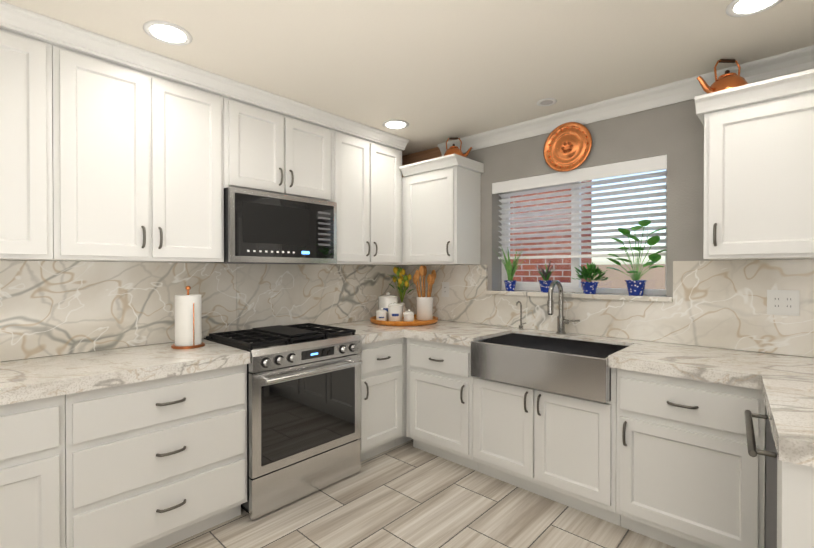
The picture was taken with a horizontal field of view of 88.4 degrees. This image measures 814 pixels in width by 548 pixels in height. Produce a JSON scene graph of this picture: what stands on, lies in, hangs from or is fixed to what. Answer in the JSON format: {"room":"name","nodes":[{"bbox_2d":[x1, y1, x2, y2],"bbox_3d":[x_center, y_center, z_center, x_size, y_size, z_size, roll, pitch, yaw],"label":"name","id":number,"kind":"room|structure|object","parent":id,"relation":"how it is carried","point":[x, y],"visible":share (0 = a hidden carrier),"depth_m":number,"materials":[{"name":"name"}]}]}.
{"room":"kitchen","nodes":[
{"label":"kitchen","id":0,"kind":"room"},
{"bbox_2d":[19,260,396,265],"bbox_3d":[-1.963,0.109,2.091,0.200,2.430,5.800,0,1,43],"label":"wall","id":1,"kind":"structure","parent":0,"point":[172,262],"depth_m":2.50,"materials":[{"name":"paint"}]},
{"bbox_2d":[0,29,52,259],"bbox_3d":[-1.938,-0.544,1.680,0.384,0.958,0.758,0,1,43],"label":"upper cabinet","id":2,"kind":"object","parent":1,"relation":"attached to","point":[26,197],"visible":1,"depth_m":1.79,"materials":[{"name":"white wood"}]},
{"bbox_2d":[45,45,223,262],"bbox_3d":[-1.420,-0.548,2.238,0.384,0.958,0.762,0,1,43],"label":"upper cabinet","id":3,"kind":"object","parent":1,"relation":"attached to","point":[138,164],"visible":1,"depth_m":2.08,"materials":[{"name":"white wood"}]},
{"bbox_2d":[0,260,399,361],"bbox_3d":[-1.216,0.169,2.735,0.016,0.478,3.360,0,1,43],"label":"backsplash","id":4,"kind":"structure","parent":1,"relation":"attached to","point":[50,308],"depth_m":2.44,"materials":[{"name":"stone"}]},
{"bbox_2d":[0,1,408,150],"bbox_3d":[-1.160,-1.068,2.499,0.405,0.078,3.023,0,1,43],"label":"crown molding","id":5,"kind":"structure","parent":1,"relation":"attached to","point":[27,23],"depth_m":2.17,"materials":[{"name":"white wood"}]},
{"bbox_2d":[223,97,330,201],"bbox_3d":[-0.900,-0.766,2.797,0.384,0.528,0.763,0,1,43],"label":"upper cabinet","id":6,"kind":"object","parent":1,"relation":"attached to","point":[265,150],"visible":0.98,"depth_m":2.65,"materials":[{"name":"white wood"}]},
{"bbox_2d":[208,187,336,263],"bbox_3d":[-0.894,-0.284,2.793,0.402,0.432,0.756,0,1,43],"label":"microwave","id":7,"kind":"object","parent":6,"relation":"attached to","point":[261,227],"visible":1,"depth_m":2.60,"materials":[{"name":"silver metal"}]},
{"bbox_2d":[327,130,401,264],"bbox_3d":[-0.389,-0.555,3.349,0.384,0.958,0.734,0,1,43],"label":"upper cabinet","id":8,"kind":"object","parent":1,"relation":"attached to","point":[366,186],"visible":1,"depth_m":3.21,"materials":[{"name":"white wood"}]},
{"bbox_2d":[0,0,813,155],"bbox_3d":[-0.272,-1.134,0.377,5.000,0.080,6.000,0,1,43],"label":"ceiling","id":9,"kind":"structure","parent":0,"point":[433,73],"depth_m":2.03,"materials":[{"name":"white paint"}]},
{"bbox_2d":[143,20,192,45],"bbox_3d":[-1.094,-1.100,1.917,0.198,0.008,0.198,0,1,43],"label":"recessed light","id":10,"kind":"object","parent":9,"relation":"in","point":[167,32],"visible":1,"depth_m":1.91,"materials":[{"name":"white"}]},
{"bbox_2d":[382,120,408,128],"bbox_3d":[-0.084,-1.108,3.108,0.198,0.008,0.198,0,1,43],"label":"recessed light","id":11,"kind":"object","parent":9,"relation":"in","point":[395,124],"visible":1,"depth_m":3.10,"materials":[{"name":"white"}]},
{"bbox_2d":[537,98,556,105],"bbox_3d":[0.901,-1.105,2.699,0.126,0.008,0.126,0,1,43],"label":"recessed light","id":12,"kind":"object","parent":9,"relation":"in","point":[547,102],"visible":1,"depth_m":2.69,"materials":[{"name":"white"}]},
{"bbox_2d":[726,0,782,16],"bbox_3d":[1.413,-1.098,1.692,0.198,0.008,0.198,0,1,43],"label":"recessed light","id":13,"kind":"object","parent":9,"relation":"in","point":[738,8],"visible":1,"depth_m":1.72,"materials":[{"name":"white"}]},
{"bbox_2d":[166,439,674,547],"bbox_3d":[-0.272,1.366,0.394,5.000,0.060,6.000,0,1,43],"label":"floor","id":14,"kind":"structure","parent":0,"point":[407,494],"depth_m":2.26,"materials":[{"name":"tile"}]},
{"bbox_2d":[0,395,65,547],"bbox_3d":[-1.849,0.904,1.580,0.664,0.848,0.798,0,1,43],"label":"base cabinet","id":15,"kind":"object","parent":14,"relation":"on","point":[32,473],"visible":0.85,"depth_m":1.60,"materials":[{"name":"white wood"}]},
{"bbox_2d":[0,339,249,405],"bbox_3d":[-1.597,0.446,1.864,0.642,0.060,1.561,0,1,43],"label":"countertop","id":16,"kind":"structure","parent":15,"relation":"on","point":[21,380],"depth_m":1.90,"materials":[{"name":"stone"}]},
{"bbox_2d":[171,286,204,348],"bbox_3d":[-1.245,0.239,2.381,0.170,0.346,0.170,0,1,43],"label":"paper towel holder","id":17,"kind":"object","parent":16,"relation":"on","point":[188,320],"visible":1,"depth_m":2.32,"materials":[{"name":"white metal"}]},
{"bbox_2d":[65,364,246,547],"bbox_3d":[-1.317,0.900,2.153,0.664,0.848,0.762,0,1,43],"label":"base cabinet","id":18,"kind":"object","parent":14,"relation":"on","point":[159,463],"visible":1,"depth_m":1.91,"materials":[{"name":"white wood"}]},
{"bbox_2d":[204,323,361,520],"bbox_3d":[-0.769,0.840,2.686,0.708,0.960,0.756,0,1,43],"label":"range","id":19,"kind":"object","parent":14,"relation":"on","point":[303,410],"visible":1,"depth_m":2.45,"materials":[{"name":"silver metal"}]},
{"bbox_2d":[360,338,401,461],"bbox_3d":[-0.387,0.893,3.155,0.664,0.848,0.440,0,1,43],"label":"base cabinet","id":20,"kind":"object","parent":14,"relation":"on","point":[381,398],"visible":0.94,"depth_m":2.96,"materials":[{"name":"white wood"}]},
{"bbox_2d":[316,321,403,343],"bbox_3d":[-0.407,0.437,3.146,0.642,0.060,0.402,0,1,43],"label":"countertop","id":21,"kind":"structure","parent":20,"relation":"on","point":[369,333],"depth_m":3.03,"materials":[{"name":"stone"}]},
{"bbox_2d":[395,337,411,446],"bbox_3d":[-0.043,0.890,3.567,0.607,0.848,0.627,0,1,43],"label":"base cabinet","id":22,"kind":"object","parent":14,"relation":"on","point":[401,440],"visible":0.1,"depth_m":3.15,"materials":[{"name":"white wood"}]},
{"bbox_2d":[406,338,415,447],"bbox_3d":[0.212,0.892,3.343,0.025,0.848,0.607,0,1,43],"label":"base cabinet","id":23,"kind":"object","parent":14,"relation":"on","point":[407,390],"visible":0.21,"depth_m":3.12,"materials":[{"name":"white wood"}]},
{"bbox_2d":[409,338,478,471],"bbox_3d":[0.407,0.893,3.123,0.558,0.848,0.664,0,1,43],"label":"base cabinet","id":24,"kind":"object","parent":14,"relation":"on","point":[440,400],"visible":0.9,"depth_m":2.90,"materials":[{"name":"white wood"}]},
{"bbox_2d":[472,368,620,525],"bbox_3d":[0.933,0.897,2.635,0.873,0.848,0.664,0,1,43],"label":"base cabinet","id":25,"kind":"object","parent":14,"relation":"on","point":[559,448],"visible":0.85,"depth_m":2.37,"materials":[{"name":"white wood"}]},
{"bbox_2d":[360,320,792,384],"bbox_3d":[0.972,0.441,2.593,3.416,0.060,0.667,0,1,43],"label":"countertop","id":26,"kind":"structure","parent":25,"relation":"on","point":[700,363],"depth_m":2.23,"materials":[{"name":"stone"}]},
{"bbox_2d":[370,314,437,325],"bbox_3d":[-0.024,0.385,3.520,0.572,0.038,0.572,0,1,43],"label":"round tray","id":27,"kind":"object","parent":26,"relation":"on","point":[415,322],"visible":0.58,"depth_m":3.28,"materials":[{"name":"brown wood"}]},
{"bbox_2d":[376,307,386,320],"bbox_3d":[-0.208,0.326,3.417,0.096,0.107,0.096,0,1,43],"label":"canister","id":28,"kind":"object","parent":27,"relation":"on","point":[381,313],"visible":0.96,"depth_m":3.38,"materials":[{"name":"white ceramic"}]},
{"bbox_2d":[378,292,397,319],"bbox_3d":[-0.159,0.265,3.543,0.171,0.227,0.171,0,1,43],"label":"canister","id":29,"kind":"object","parent":27,"relation":"on","point":[385,301],"visible":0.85,"depth_m":3.47,"materials":[{"name":"white ceramic"}]},
{"bbox_2d":[388,301,402,320],"bbox_3d":[-0.094,0.299,3.393,0.121,0.163,0.121,0,1,43],"label":"canister","id":30,"kind":"object","parent":27,"relation":"on","point":[395,310],"visible":0.96,"depth_m":3.35,"materials":[{"name":"white ceramic"}]},
{"bbox_2d":[389,267,413,316],"bbox_3d":[-0.046,0.155,3.712,0.279,0.445,0.255,0,1,43],"label":"flower vase","id":31,"kind":"object","parent":27,"relation":"on","point":[401,280],"visible":0.92,"depth_m":3.68,"materials":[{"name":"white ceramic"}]},
{"bbox_2d":[403,309,413,320],"bbox_3d":[0.014,0.331,3.341,0.087,0.099,0.087,0,1,43],"label":"canister","id":32,"kind":"object","parent":27,"relation":"on","point":[408,315],"visible":0.92,"depth_m":3.31,"materials":[{"name":"white ceramic"}]},
{"bbox_2d":[413,265,435,319],"bbox_3d":[0.138,0.154,3.495,0.210,0.451,0.202,0,1,43],"label":"utensil crock","id":33,"kind":"object","parent":27,"relation":"on","point":[424,307],"visible":1,"depth_m":3.43,"materials":[{"name":"white ceramic"}]},
{"bbox_2d":[516,301,525,329],"bbox_3d":[0.828,0.302,3.045,0.058,0.211,0.091,0,1,43],"label":"faucet","id":34,"kind":"object","parent":26,"relation":"on","point":[521,326],"visible":1,"depth_m":3.07,"materials":[{"name":"silver metal"}]},
{"bbox_2d":[471,333,628,402],"bbox_3d":[0.881,0.539,2.574,0.815,0.221,0.523,0,1,43],"label":"farmhouse sink","id":35,"kind":"object","parent":26,"relation":"in","point":[574,368],"visible":0.81,"depth_m":2.42,"materials":[{"name":"silver metal"}]},
{"bbox_2d":[547,280,579,333],"bbox_3d":[1.039,0.224,2.774,0.162,0.370,0.219,0,1,43],"label":"faucet","id":36,"kind":"object","parent":26,"relation":"on","point":[562,321],"visible":1,"depth_m":2.84,"materials":[{"name":"silver metal"}]},
{"bbox_2d":[616,369,765,547],"bbox_3d":[1.466,0.900,2.140,0.577,0.848,0.664,0,1,43],"label":"base cabinet","id":37,"kind":"object","parent":14,"relation":"on","point":[690,471],"visible":0.94,"depth_m":1.91,"materials":[{"name":"white wood"}]},
{"bbox_2d":[744,410,776,547],"bbox_3d":[1.472,0.907,1.283,0.676,0.846,0.600,0,0,38],"label":"dishwasher","id":38,"kind":"object","parent":14,"relation":"on","point":[770,452],"visible":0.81,"depth_m":1.44,"materials":[{"name":"silver metal"}]},
{"bbox_2d":[777,455,813,547],"bbox_3d":[1.277,0.908,0.965,0.629,0.848,0.138,0,0,38],"label":"base cabinet","id":39,"kind":"object","parent":14,"relation":"on","point":[795,505],"depth_m":1.08,"materials":[{"name":"white wood"}]},
{"bbox_2d":[728,352,813,466],"bbox_3d":[1.607,0.449,1.364,0.815,0.060,1.292,0,1,43],"label":"countertop","id":40,"kind":"structure","parent":39,"relation":"on","point":[784,383],"depth_m":1.45,"materials":[{"name":"stone"}]},
{"bbox_2d":[406,99,786,296],"bbox_3d":[1.701,0.107,2.510,4.600,2.430,0.200,0,1,43],"label":"wall","id":41,"kind":"structure","parent":0,"point":[674,133],"depth_m":2.58,"materials":[{"name":"paint"}]},
{"bbox_2d":[397,153,483,265],"bbox_3d":[0.148,-0.484,3.536,0.917,0.813,0.397,0,1,43],"label":"upper cabinet","id":42,"kind":"object","parent":41,"relation":"attached to","point":[441,210],"visible":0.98,"depth_m":3.29,"materials":[{"name":"white wood"}]},
{"bbox_2d":[402,147,441,176],"bbox_3d":[0.017,-1.004,3.699,0.497,0.221,0.332,0,1,43],"label":"wooden box","id":43,"kind":"object","parent":42,"relation":"on","point":[432,153],"visible":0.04,"depth_m":3.80,"materials":[{"name":"brown wood"}]},
{"bbox_2d":[444,137,471,156],"bbox_3d":[0.390,-0.992,3.341,0.207,0.202,0.172,0,1,43],"label":"kettle","id":44,"kind":"object","parent":42,"relation":"on","point":[453,149],"visible":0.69,"depth_m":3.32,"materials":[{"name":"orange metal"}]},
{"bbox_2d":[543,122,591,171],"bbox_3d":[1.109,-0.876,2.894,0.336,0.336,0.025,0,1,43],"label":"plate","id":45,"kind":"object","parent":41,"relation":"attached to","point":[567,146],"visible":1,"depth_m":2.89,"materials":[{"name":"brown metal"}]},
{"bbox_2d":[486,290,672,301],"bbox_3d":[1.160,0.148,2.968,1.275,0.030,0.205,0,1,43],"label":"window sill","id":46,"kind":"structure","parent":41,"relation":"attached to","point":[652,298],"depth_m":2.79,"materials":[{"name":"stone"}]},
{"bbox_2d":[497,244,523,290],"bbox_3d":[0.764,-0.060,3.222,0.267,0.381,0.201,0,1,43],"label":"aloe plant","id":47,"kind":"object","parent":46,"relation":"on","point":[510,283],"visible":1,"depth_m":3.23,"materials":[{"name":"green plant"}]},
{"bbox_2d":[534,261,555,291],"bbox_3d":[0.995,0.013,3.053,0.189,0.238,0.142,0,1,43],"label":"succulent plant","id":48,"kind":"object","parent":46,"relation":"on","point":[545,283],"visible":0.96,"depth_m":3.03,"materials":[{"name":"green plant"}]},
{"bbox_2d":[572,263,607,293],"bbox_3d":[1.234,0.026,2.837,0.240,0.215,0.143,0,1,43],"label":"herb plant","id":49,"kind":"object","parent":46,"relation":"on","point":[589,287],"visible":1,"depth_m":2.82,"materials":[{"name":"green plant"}]},
{"bbox_2d":[607,219,666,295],"bbox_3d":[1.431,-0.097,2.619,0.325,0.464,0.202,0,1,43],"label":"pothos plant","id":50,"kind":"object","parent":46,"relation":"on","point":[635,286],"visible":0.98,"depth_m":2.62,"materials":[{"name":"green plant"}]},
{"bbox_2d":[501,169,666,294],"bbox_3d":[1.230,-0.295,3.040,1.203,0.853,0.040,0,1,43],"label":"window","id":51,"kind":"structure","parent":41,"relation":"in","point":[574,285],"depth_m":3.03,"materials":[{"name":"white plastic"}]},
{"bbox_2d":[492,155,666,258],"bbox_3d":[1.163,-0.418,2.967,1.201,0.603,0.134,0,1,43],"label":"window blinds","id":52,"kind":"object","parent":51,"relation":"attached to","point":[648,164],"visible":0.79,"depth_m":2.91,"materials":[{"name":"white plastic"}]},
{"bbox_2d":[400,259,813,357],"bbox_3d":[1.626,0.167,2.430,4.596,0.486,0.016,0,1,43],"label":"backsplash","id":53,"kind":"structure","parent":41,"relation":"attached to","point":[718,303],"depth_m":2.43,"materials":[{"name":"stone"}]},
{"bbox_2d":[442,282,448,296],"bbox_3d":[0.331,0.134,3.615,0.078,0.128,0.008,0,1,43],"label":"electrical outlet","id":54,"kind":"object","parent":53,"relation":"attached to","point":[445,289],"visible":1,"depth_m":3.61,"materials":[{"name":"white plastic"}]},
{"bbox_2d":[767,290,799,315],"bbox_3d":[1.921,0.146,2.138,0.124,0.128,0.008,0,1,43],"label":"electrical outlet","id":55,"kind":"object","parent":53,"relation":"attached to","point":[783,302],"visible":1,"depth_m":2.13,"materials":[{"name":"white plastic"}]},
{"bbox_2d":[438,45,813,155],"bbox_3d":[1.790,-1.056,2.230,4.097,0.099,0.077,0,1,43],"label":"crown molding","id":56,"kind":"structure","parent":41,"relation":"attached to","point":[783,64],"depth_m":2.57,"materials":[{"name":"white wood"}]},
{"bbox_2d":[695,69,813,259],"bbox_3d":[1.987,-0.476,1.829,1.160,0.805,0.397,0,1,43],"label":"upper cabinet","id":57,"kind":"object","parent":41,"relation":"attached to","point":[759,170],"visible":1,"depth_m":1.95,"materials":[{"name":"white wood"}]},
{"bbox_2d":[697,59,747,93],"bbox_3d":[1.625,-0.992,2.146,0.206,0.219,0.206,0,1,43],"label":"kettle","id":58,"kind":"object","parent":57,"relation":"on","point":[727,80],"visible":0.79,"depth_m":2.12,"materials":[{"name":"orange metal"}]},
{"label":"outside","id":59,"kind":"structure","parent":0,"visible":0},
{"bbox_2d":[510,180,591,292],"bbox_3d":[0.686,-0.704,6.313,3.930,5.000,0.400,0,1,43],"label":"brick wall","id":60,"kind":"structure","parent":59,"point":[530,269],"depth_m":5.11,"materials":[{"name":"red brick"}]},
{"bbox_3d":[11.691,1.670,13.721,28.000,0.050,29.790,0,1,43],"label":"ground","id":61,"kind":"structure","parent":59,"visible":0},
{"bbox_2d":[592,264,664,293],"bbox_3d":[8.356,0.740,7.184,20.000,1.900,0.100,0,1,43],"label":"fence","id":62,"kind":"object","parent":61,"relation":"on","point":[652,278],"depth_m":10.00,"materials":[{"name":"beige"}]}
]}

